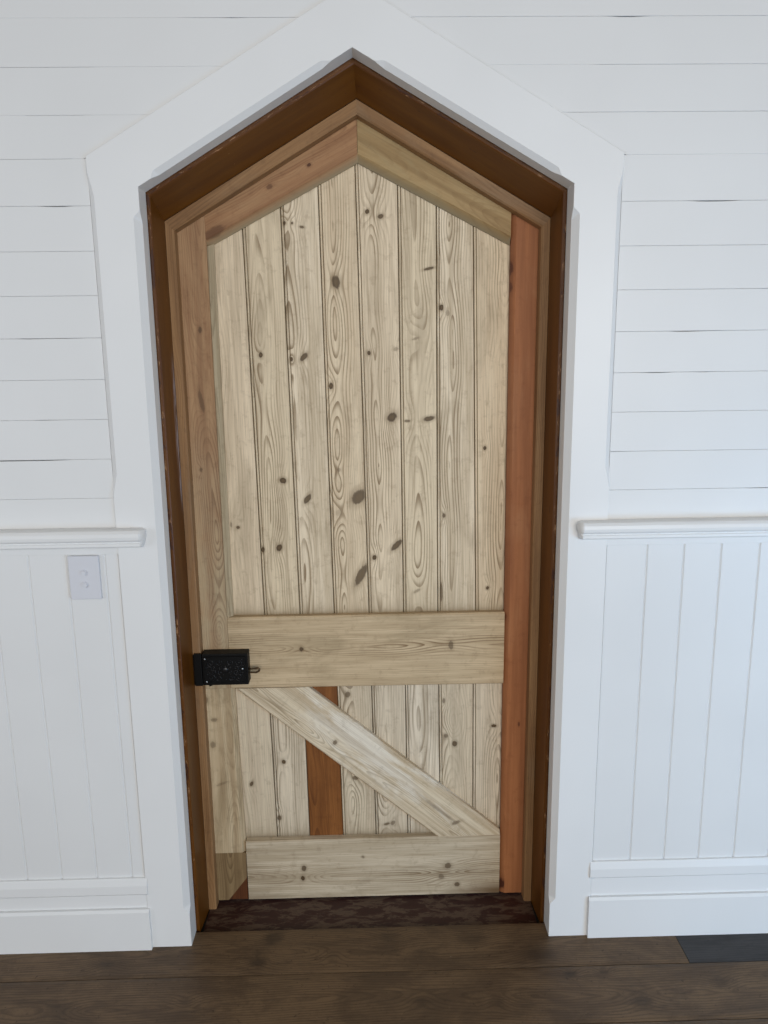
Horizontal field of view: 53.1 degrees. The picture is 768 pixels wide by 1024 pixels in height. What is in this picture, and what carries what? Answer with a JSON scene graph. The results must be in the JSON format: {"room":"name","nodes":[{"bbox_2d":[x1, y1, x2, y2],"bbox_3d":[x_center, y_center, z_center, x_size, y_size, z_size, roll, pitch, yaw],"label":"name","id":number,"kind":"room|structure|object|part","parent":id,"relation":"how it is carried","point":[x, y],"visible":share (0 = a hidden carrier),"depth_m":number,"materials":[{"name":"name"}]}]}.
{"room":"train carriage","nodes":[
{"label":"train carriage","id":0,"kind":"room"},
{"bbox_2d":[0,0,767,879],"bbox_3d":[-0.063,-0.152,1.889,5.251,2.600,0.196,-1,11,-1],"label":"wall","id":1,"kind":"structure","parent":0,"point":[679,87],"depth_m":1.77,"materials":[{"name":"white paint"}]},
{"bbox_2d":[0,527,145,549],"bbox_3d":[-1.603,0.079,1.783,2.088,0.046,0.044,-1,11,-1],"label":"rail","id":2,"kind":"object","parent":1,"relation":"attached to","point":[109,537],"visible":1,"depth_m":1.78,"materials":[{"name":"white paint"}]},
{"bbox_2d":[0,877,152,953],"bbox_3d":[-1.624,1.068,1.991,2.023,0.206,0.018,-1,11,-1],"label":"baseboard","id":3,"kind":"structure","parent":1,"relation":"attached to","point":[113,913],"depth_m":2.00,"materials":[{"name":"white paint"}]},
{"bbox_2d":[67,555,102,599],"bbox_3d":[-0.713,0.157,1.831,0.072,0.107,0.015,-1,11,-1],"label":"light switch","id":4,"kind":"object","parent":1,"relation":"attached to","point":[84,570],"visible":1,"depth_m":1.83,"materials":[{"name":"white plastic"}]},
{"bbox_2d":[85,0,624,946],"bbox_3d":[-0.049,0.015,1.848,1.166,2.290,0.057,-1,11,-1],"label":"door frame","id":5,"kind":"structure","parent":1,"relation":"attached to","point":[374,33],"depth_m":1.75,"materials":[{"name":"white paint"}]},
{"bbox_3d":[-0.576,0.188,1.870,0.108,1.954,0.057,-1,11,-1],"label":"leg","id":6,"kind":"part","parent":5,"relation":"part of","materials":[{"name":"white paint"}]},
{"bbox_3d":[0.481,0.170,1.891,0.108,1.954,0.057,-1,11,-1],"label":"leg","id":7,"kind":"part","parent":5,"relation":"part of","materials":[{"name":"white paint"}]},
{"bbox_2d":[145,58,567,931],"bbox_3d":[-0.051,0.050,1.975,1.000,2.200,0.168,-1,11,-1],"label":"lining","id":8,"kind":"object","parent":1,"relation":"attached to","point":[352,80],"visible":0.66,"depth_m":1.81,"materials":[{"name":"brown paint"}]},
{"bbox_3d":[-0.530,0.199,1.993,0.039,1.912,0.168,-1,11,-1],"label":"leg","id":9,"kind":"part","parent":8,"relation":"part of","materials":[{"name":"brown paint"}]},
{"bbox_2d":[165,99,549,908],"bbox_3d":[-0.051,0.081,2.005,0.921,2.126,0.030,-1,11,-1],"label":"door stop","id":10,"kind":"object","parent":8,"relation":"attached to","point":[356,109],"visible":1,"depth_m":1.91,"materials":[{"name":"brown wood"}]},
{"bbox_2d":[193,653,202,685],"bbox_3d":[-0.495,0.420,2.044,0.022,0.091,0.007,-1,11,-1],"label":"strike plate","id":11,"kind":"object","parent":10,"relation":"attached to","point":[197,658],"visible":1,"depth_m":2.04,"materials":[{"name":"black metal"}]},
{"bbox_2d":[177,119,538,899],"bbox_3d":[-0.052,0.079,2.018,0.904,2.114,0.081,-1,11,-1],"label":"door","id":12,"kind":"structure","parent":8,"relation":"attached to","point":[359,319],"depth_m":2.03,"materials":[{"name":"beige wood"}]},
{"bbox_3d":[-0.418,-0.187,1.969,0.015,0.954,0.020,-1,11,-1],"label":"stile moulding","id":13,"kind":"part","parent":12,"relation":"part of","materials":[{"name":"brown wood"}]},
{"bbox_3d":[-0.422,0.419,2.040,0.110,0.074,0.004,-1,11,-1],"label":"plate","id":14,"kind":"part","parent":12,"relation":"part of","materials":[{"name":"black metal"}]},
{"bbox_3d":[-0.347,0.424,2.059,0.033,0.019,0.008,1,11,7],"label":"latch lever","id":15,"kind":"part","parent":12,"relation":"part of","materials":[{"name":"brown metal"}]},
{"bbox_3d":[-0.248,-0.803,1.849,0.372,0.314,0.021,-1,11,-1],"label":"rail","id":16,"kind":"part","parent":12,"relation":"part of","materials":[{"name":"brown wood"}]},
{"bbox_3d":[-0.046,0.375,2.090,0.744,0.205,0.021,-1,11,-1],"label":"rail","id":17,"kind":"part","parent":12,"relation":"part of","materials":[{"name":"brown wood"}]},
{"bbox_3d":[-0.029,1.021,2.220,0.726,0.188,0.021,-1,11,-1],"label":"rail","id":18,"kind":"part","parent":12,"relation":"part of","materials":[{"name":"brown wood"}]},
{"bbox_3d":[0.122,-0.809,1.857,0.372,0.314,0.021,-1,11,-1],"label":"rail","id":19,"kind":"part","parent":12,"relation":"part of","materials":[{"name":"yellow wood"}]},
{"bbox_3d":[0.431,0.183,2.012,0.039,1.912,0.168,-1,11,-1],"label":"leg","id":20,"kind":"part","parent":8,"relation":"part of","materials":[{"name":"brown paint"}]},
{"bbox_2d":[576,516,767,539],"bbox_3d":[1.505,0.028,1.844,2.092,0.046,0.044,-1,11,-1],"label":"rail","id":21,"kind":"object","parent":1,"relation":"attached to","point":[704,527],"visible":1,"depth_m":1.81,"materials":[{"name":"white paint"}]},
{"bbox_2d":[587,856,767,937],"bbox_3d":[1.552,1.009,2.053,2.023,0.220,0.018,-1,11,-1],"label":"baseboard","id":22,"kind":"structure","parent":1,"relation":"attached to","point":[706,895],"depth_m":2.03,"materials":[{"name":"white paint"}]},
{"bbox_2d":[0,902,767,1023],"bbox_3d":[-0.009,1.388,0.973,5.200,0.060,2.800,-1,11,-1],"label":"floor","id":23,"kind":"structure","parent":0,"point":[489,973],"depth_m":1.92,"materials":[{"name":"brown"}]},
{"bbox_2d":[204,891,536,931],"bbox_3d":[-0.038,1.126,2.222,0.919,0.007,0.246,-1,11,-1],"label":"threshold","id":24,"kind":"object","parent":23,"relation":"on","point":[248,914],"visible":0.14,"depth_m":2.17,"materials":[{"name":"brown wood"}]}
]}

